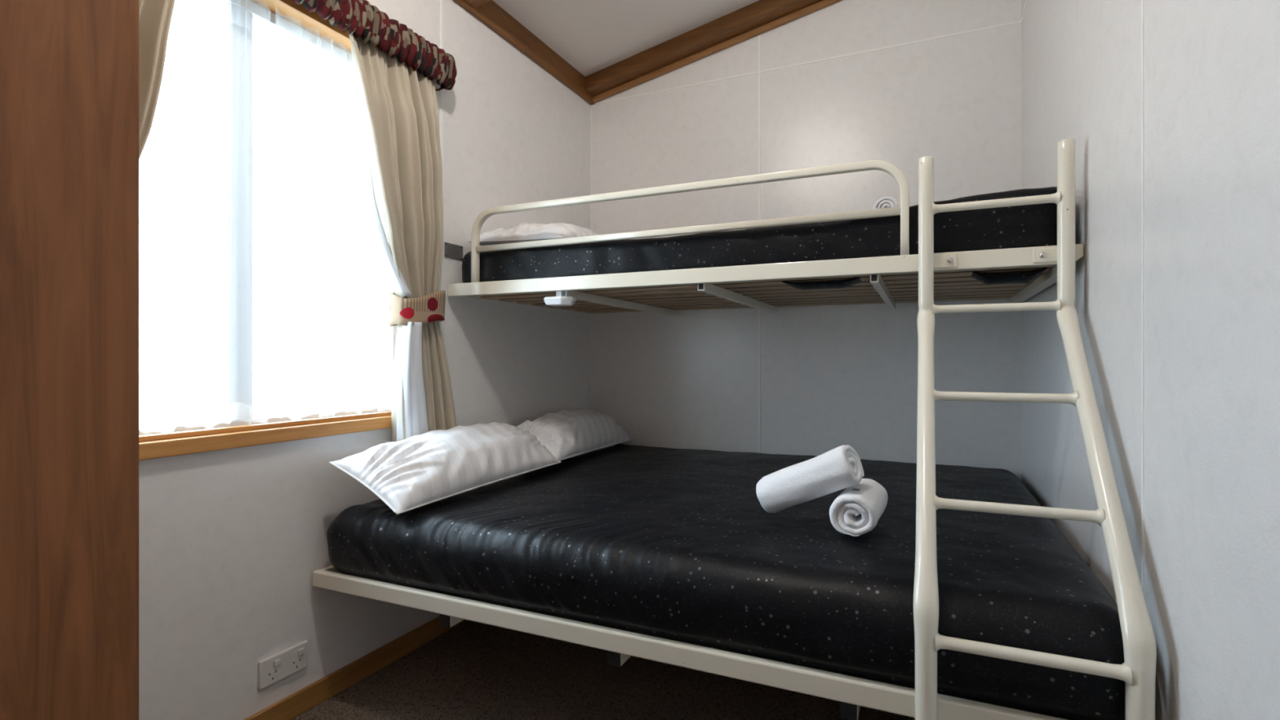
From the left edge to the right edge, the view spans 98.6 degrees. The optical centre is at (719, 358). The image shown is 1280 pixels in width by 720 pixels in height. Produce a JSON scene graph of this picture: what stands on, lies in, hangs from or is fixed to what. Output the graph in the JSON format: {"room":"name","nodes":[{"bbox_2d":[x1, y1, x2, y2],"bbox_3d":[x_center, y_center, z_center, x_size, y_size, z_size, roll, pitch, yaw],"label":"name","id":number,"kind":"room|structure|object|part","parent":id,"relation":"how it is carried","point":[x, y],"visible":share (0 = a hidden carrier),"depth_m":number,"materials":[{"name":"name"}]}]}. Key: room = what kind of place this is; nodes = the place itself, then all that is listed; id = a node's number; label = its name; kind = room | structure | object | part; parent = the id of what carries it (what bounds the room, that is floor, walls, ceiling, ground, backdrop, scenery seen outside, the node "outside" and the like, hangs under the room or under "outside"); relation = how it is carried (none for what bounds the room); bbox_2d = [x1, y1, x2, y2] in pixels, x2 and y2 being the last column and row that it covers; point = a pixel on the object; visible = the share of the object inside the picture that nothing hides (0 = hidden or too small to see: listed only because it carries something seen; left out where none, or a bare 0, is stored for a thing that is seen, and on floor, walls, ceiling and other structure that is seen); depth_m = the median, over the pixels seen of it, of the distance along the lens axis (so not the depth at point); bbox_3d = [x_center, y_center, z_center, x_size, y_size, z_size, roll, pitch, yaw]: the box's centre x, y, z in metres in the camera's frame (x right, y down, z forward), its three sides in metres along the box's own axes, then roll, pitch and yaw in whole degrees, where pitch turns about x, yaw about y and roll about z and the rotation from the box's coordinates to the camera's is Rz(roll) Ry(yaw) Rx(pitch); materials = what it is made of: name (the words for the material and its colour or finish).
{"room":"bunk bedroom","nodes":[
{"label":"bunk bedroom","id":0,"kind":"room"},
{"bbox_2d":[138,0,591,719],"bbox_3d":[-1.323,-0.250,1.177,0.102,2.440,3.500,0,0,21],"label":"wall","id":1,"kind":"structure","parent":0,"point":[232,542],"depth_m":1.61,"materials":[{"name":"paint"}]},
{"bbox_2d":[138,0,397,460],"bbox_3d":[-1.214,-0.383,1.440,0.122,1.204,0.899,0,0,21],"label":"window","id":2,"kind":"structure","parent":1,"relation":"in","point":[238,428],"depth_m":1.42,"materials":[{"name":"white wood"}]},
{"bbox_3d":[-1.214,0.201,1.440,0.122,0.036,0.899,0,0,21],"label":"sill","id":3,"kind":"part","parent":2,"relation":"part of","materials":[{"name":"brown wood"}]},
{"bbox_2d":[257,640,307,689],"bbox_3d":[-1.158,0.813,1.451,0.016,0.072,0.116,0,0,21],"label":"power outlet","id":4,"kind":"object","parent":1,"relation":"attached to","point":[273,668],"visible":1,"depth_m":1.45,"materials":[{"name":"white plastic"}]},
{"bbox_2d":[273,658,280,666],"bbox_3d":[-1.160,0.797,1.431,0.005,0.016,0.016,0,0,21],"label":"rocker switch","id":5,"kind":"object","parent":4,"relation":"attached to","point":[277,662],"depth_m":1.43,"materials":[{"name":"white plastic"}]},
{"bbox_2d":[297,647,304,655],"bbox_3d":[-1.140,0.797,1.485,0.005,0.016,0.016,0,0,21],"label":"rocker switch","id":6,"kind":"object","parent":4,"relation":"attached to","point":[300,651],"depth_m":1.48,"materials":[{"name":"white plastic"}]},
{"bbox_3d":[-1.205,-0.250,1.361,0.006,2.440,1.216,0,0,21],"label":"wall panel","id":7,"kind":"part","parent":1,"relation":"part of","materials":[{"name":"paint"}]},
{"bbox_2d":[244,616,466,719],"bbox_3d":[-1.006,0.938,1.861,0.012,0.064,1.994,0,0,21],"label":"baseboard","id":8,"kind":"structure","parent":1,"relation":"attached to","point":[296,704],"depth_m":1.61,"materials":[{"name":"brown wood"}]},
{"bbox_2d":[292,0,457,91],"bbox_3d":[-1.126,-0.986,1.417,0.102,0.127,1.063,0,0,21],"label":"curtain valance","id":9,"kind":"object","parent":1,"relation":"attached to","point":[361,19],"visible":1,"depth_m":1.64,"materials":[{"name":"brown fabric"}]},
{"bbox_2d":[138,0,175,159],"bbox_3d":[-1.241,-0.337,1.066,0.098,1.246,0.307,0,0,21],"label":"curtain","id":10,"kind":"object","parent":9,"relation":"hanging from","point":[155,16],"visible":0.03,"depth_m":1.15,"materials":[{"name":"beige fabric"}]},
{"bbox_2d":[349,34,456,441],"bbox_3d":[-0.990,-0.337,1.732,0.098,1.246,0.375,0,0,21],"label":"curtain","id":11,"kind":"object","parent":9,"relation":"hanging from","point":[398,104],"visible":0.83,"depth_m":1.72,"materials":[{"name":"beige fabric"}]},
{"bbox_2d":[389,290,445,326],"bbox_3d":[-0.983,-0.166,1.777,0.110,0.126,0.166,0,0,21],"label":"tieback","id":12,"kind":"object","parent":11,"relation":"attached to","point":[429,308],"visible":0.97,"depth_m":1.73,"materials":[{"name":"beige fabric"}]},
{"bbox_2d":[444,242,462,260],"bbox_3d":[-0.965,-0.389,1.980,0.006,0.052,0.080,0,0,21],"label":"wall plate","id":13,"kind":"object","parent":1,"relation":"attached to","point":[451,251],"visible":1,"depth_m":1.98,"materials":[{"name":"grey metal"}]},
{"bbox_2d":[463,0,490,8],"bbox_3d":[-0.034,-1.537,1.663,1.926,0.454,0.090,0,0,21],"label":"trim","id":14,"kind":"structure","parent":1,"relation":"attached to","point":[473,3],"depth_m":2.02,"materials":[{"name":"brown wood"}]},
{"bbox_3d":[-0.825,-0.250,2.368,0.006,2.440,0.920,0,0,21],"label":"wall panel","id":15,"kind":"part","parent":1,"relation":"part of","materials":[{"name":"paint"}]},
{"bbox_2d":[453,0,594,105],"bbox_3d":[-1.268,-1.350,1.155,0.022,0.104,3.499,0,0,21],"label":"trim","id":16,"kind":"structure","parent":1,"relation":"attached to","point":[490,13],"depth_m":2.32,"materials":[{"name":"brown wood"}]},
{"bbox_2d":[292,619,915,719],"bbox_3d":[-0.366,0.995,0.816,1.990,0.050,3.540,0,0,21],"label":"floor","id":17,"kind":"structure","parent":0,"point":[473,670],"depth_m":1.59,"materials":[{"name":"carpet"}]},
{"bbox_2d":[0,0,138,719],"bbox_3d":[-1.201,-0.080,0.331,0.697,2.100,1.000,0,0,21],"label":"wardrobe","id":18,"kind":"object","parent":17,"relation":"on","point":[69,68],"visible":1,"depth_m":0.63,"materials":[{"name":"brown wood"}]},
{"bbox_2d":[312,564,1067,719],"bbox_3d":[0.010,0.778,1.800,1.918,0.384,1.352,0,0,21],"label":"frame","id":19,"kind":"object","parent":17,"relation":"on","point":[852,692],"visible":0.16,"depth_m":1.11,"materials":[{"name":"beige metal"}]},
{"bbox_3d":[-0.877,0.608,2.135,0.020,0.039,1.308,0,0,21],"label":"rail","id":20,"kind":"part","parent":19,"relation":"part of","materials":[{"name":"beige metal"}]},
{"bbox_2d":[326,444,1124,719],"bbox_3d":[0.017,0.512,1.796,1.910,0.209,1.361,0,0,21],"label":"mattress","id":21,"kind":"object","parent":19,"relation":"on","point":[672,544],"visible":0.83,"depth_m":1.20,"materials":[{"name":"black leather"}]},
{"bbox_2d":[328,422,561,515],"bbox_3d":[-0.822,0.312,1.773,0.285,0.180,0.703,0,0,21],"label":"pillow","id":22,"kind":"object","parent":21,"relation":"on","point":[416,471],"visible":1,"depth_m":1.59,"materials":[{"name":"white fabric"}]},
{"bbox_2d":[516,408,631,461],"bbox_3d":[-0.632,0.311,2.358,0.270,0.188,0.697,0,0,15],"label":"pillow","id":23,"kind":"object","parent":21,"relation":"on","point":[571,433],"visible":0.93,"depth_m":2.21,"materials":[{"name":"white fabric"}]},
{"bbox_2d":[755,444,864,513],"bbox_3d":[0.215,0.297,1.338,0.268,0.188,0.102,0,0,34],"label":"rolled towel","id":24,"kind":"object","parent":21,"relation":"on","point":[840,468],"visible":1,"depth_m":1.29,"materials":[{"name":"white fabric"}]},
{"bbox_2d":[829,478,888,536],"bbox_3d":[0.338,0.348,1.320,0.108,0.102,0.212,0,0,24],"label":"rolled towel","id":25,"kind":"object","parent":21,"relation":"on","point":[856,511],"visible":0.99,"depth_m":1.24,"materials":[{"name":"white fabric"}]},
{"bbox_2d":[913,138,1156,719],"bbox_3d":[0.574,0.234,1.093,0.344,1.472,0.502,0,0,21],"label":"ladder","id":26,"kind":"object","parent":17,"relation":"on","point":[1138,670],"visible":1,"depth_m":1.03,"materials":[{"name":"beige metal"}]},
{"bbox_3d":[0.433,0.234,1.147,0.042,1.472,0.500,0,0,21],"label":"leg","id":27,"kind":"part","parent":26,"relation":"part of","materials":[{"name":"white metal"}]},
{"bbox_3d":[0.553,-0.243,1.366,0.071,0.033,0.004,0,0,21],"label":"bracket plate","id":28,"kind":"part","parent":26,"relation":"part of","materials":[{"name":"beige metal"}]},
{"bbox_3d":[0.772,-0.243,1.284,0.065,0.033,0.004,0,0,21],"label":"bracket plate","id":29,"kind":"part","parent":26,"relation":"part of","materials":[{"name":"beige metal"}]},
{"bbox_3d":[0.715,0.234,1.040,0.042,1.472,0.500,0,0,21],"label":"leg","id":30,"kind":"part","parent":26,"relation":"part of","materials":[{"name":"white metal"}]},
{"bbox_2d":[493,0,759,76],"bbox_3d":[-0.366,-1.620,0.816,2.150,0.488,3.700,0,0,21],"label":"ceiling","id":31,"kind":"structure","parent":0,"point":[592,36],"depth_m":2.39,"materials":[{"name":"white paint"}]},
{"bbox_2d":[591,0,1021,480],"bbox_3d":[0.269,-0.473,2.498,2.150,2.886,0.103,0,0,21],"label":"wall","id":32,"kind":"structure","parent":0,"point":[899,83],"depth_m":2.38,"materials":[{"name":"paint"}]},
{"bbox_3d":[-0.240,-0.165,2.642,0.895,2.270,0.006,0,0,21],"label":"wall panel","id":33,"kind":"part","parent":32,"relation":"part of","materials":[{"name":"paint"}]},
{"bbox_3d":[-0.240,-1.485,2.642,0.895,0.361,0.006,0,0,21],"label":"wall panel","id":34,"kind":"part","parent":32,"relation":"part of","materials":[{"name":"paint"}]},
{"bbox_2d":[585,0,842,103],"bbox_3d":[0.247,-1.547,2.408,1.926,0.433,0.087,0,0,21],"label":"trim","id":35,"kind":"structure","parent":32,"relation":"attached to","point":[759,13],"depth_m":2.52,"materials":[{"name":"brown wood"}]},
{"bbox_2d":[448,160,1083,315],"bbox_3d":[0.094,-0.361,2.022,1.934,0.318,0.898,0,0,21],"label":"frame","id":36,"kind":"object","parent":32,"relation":"attached to","point":[575,286],"visible":0.89,"depth_m":1.69,"materials":[{"name":"beige metal"}]},
{"bbox_3d":[-0.801,-0.247,2.360,0.020,0.034,0.854,0,0,21],"label":"rail","id":37,"kind":"part","parent":36,"relation":"part of","materials":[{"name":"beige metal"}]},
{"bbox_2d":[543,291,576,306],"bbox_3d":[-0.530,-0.202,1.821,0.110,0.047,0.067,0,0,21],"label":"light","id":38,"kind":"object","parent":36,"relation":"attached to","point":[557,300],"visible":0.93,"depth_m":1.79,"materials":[{"name":"white plastic"}]},
{"bbox_3d":[-0.190,-0.390,1.661,1.447,0.260,0.021,0,0,21],"label":"guard rail","id":39,"kind":"part","parent":36,"relation":"part of","materials":[{"name":"beige metal"}]},
{"bbox_2d":[462,186,1057,311],"bbox_3d":[0.099,-0.311,2.019,1.911,0.222,0.866,0,0,21],"label":"mattress","id":40,"kind":"object","parent":36,"relation":"on","point":[1034,224],"visible":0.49,"depth_m":1.54,"materials":[{"name":"black leather"}]},
{"bbox_2d":[467,222,598,245],"bbox_3d":[-0.629,-0.458,2.206,0.429,0.136,0.603,0,0,21],"label":"pillow","id":41,"kind":"object","parent":40,"relation":"on","point":[525,231],"visible":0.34,"depth_m":1.96,"materials":[{"name":"white fabric"}]},
{"bbox_2d":[873,196,898,208],"bbox_3d":[0.508,-0.435,1.650,0.071,0.064,0.204,0,0,21],"label":"rolled towel","id":42,"kind":"object","parent":40,"relation":"on","point":[885,202],"visible":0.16,"depth_m":1.56,"materials":[{"name":"white fabric"}]},
{"bbox_3d":[-0.061,-0.244,1.611,1.934,0.044,0.020,0,0,21],"label":"rail","id":43,"kind":"part","parent":36,"relation":"part of","materials":[{"name":"beige metal"}]},
{"bbox_3d":[0.245,-0.248,2.434,1.926,0.036,0.020,0,0,21],"label":"rail","id":44,"kind":"part","parent":36,"relation":"part of","materials":[{"name":"beige metal"}]},
{"bbox_3d":[0.974,-0.235,1.690,0.030,0.058,0.854,0,0,21],"label":"rail","id":45,"kind":"part","parent":36,"relation":"part of","materials":[{"name":"beige metal"}]},
{"bbox_3d":[0.674,-1.585,2.297,1.051,0.562,0.006,0,0,21],"label":"wall panel","id":46,"kind":"part","parent":32,"relation":"part of","materials":[{"name":"paint"}]},
{"bbox_3d":[0.674,-0.165,2.297,1.051,2.270,0.006,0,0,21],"label":"wall panel","id":47,"kind":"part","parent":32,"relation":"part of","materials":[{"name":"paint"}]},
{"bbox_2d":[1021,0,1279,719],"bbox_3d":[0.593,-0.458,0.454,0.102,2.856,3.500,0,0,21],"label":"wall","id":48,"kind":"structure","parent":0,"point":[1171,108],"depth_m":0.80,"materials":[{"name":"paint"}]},
{"bbox_3d":[0.945,-1.595,1.517,0.006,0.582,1.262,0,0,21],"label":"wall panel","id":49,"kind":"part","parent":48,"relation":"part of","materials":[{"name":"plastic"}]},
{"bbox_3d":[0.945,-0.165,1.517,0.006,2.270,1.262,0,0,21],"label":"wall panel","id":50,"kind":"part","parent":48,"relation":"part of","materials":[{"name":"paint"}]},
{"bbox_3d":[0.506,-0.165,0.354,0.006,2.270,1.216,0,0,21],"label":"wall panel","id":51,"kind":"part","parent":48,"relation":"part of","materials":[{"name":"paint"}]},
{"label":"outside","id":52,"kind":"structure","parent":0,"visible":0},
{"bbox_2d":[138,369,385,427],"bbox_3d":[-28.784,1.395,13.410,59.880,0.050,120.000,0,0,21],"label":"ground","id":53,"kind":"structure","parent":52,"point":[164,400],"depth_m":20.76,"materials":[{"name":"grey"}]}
]}

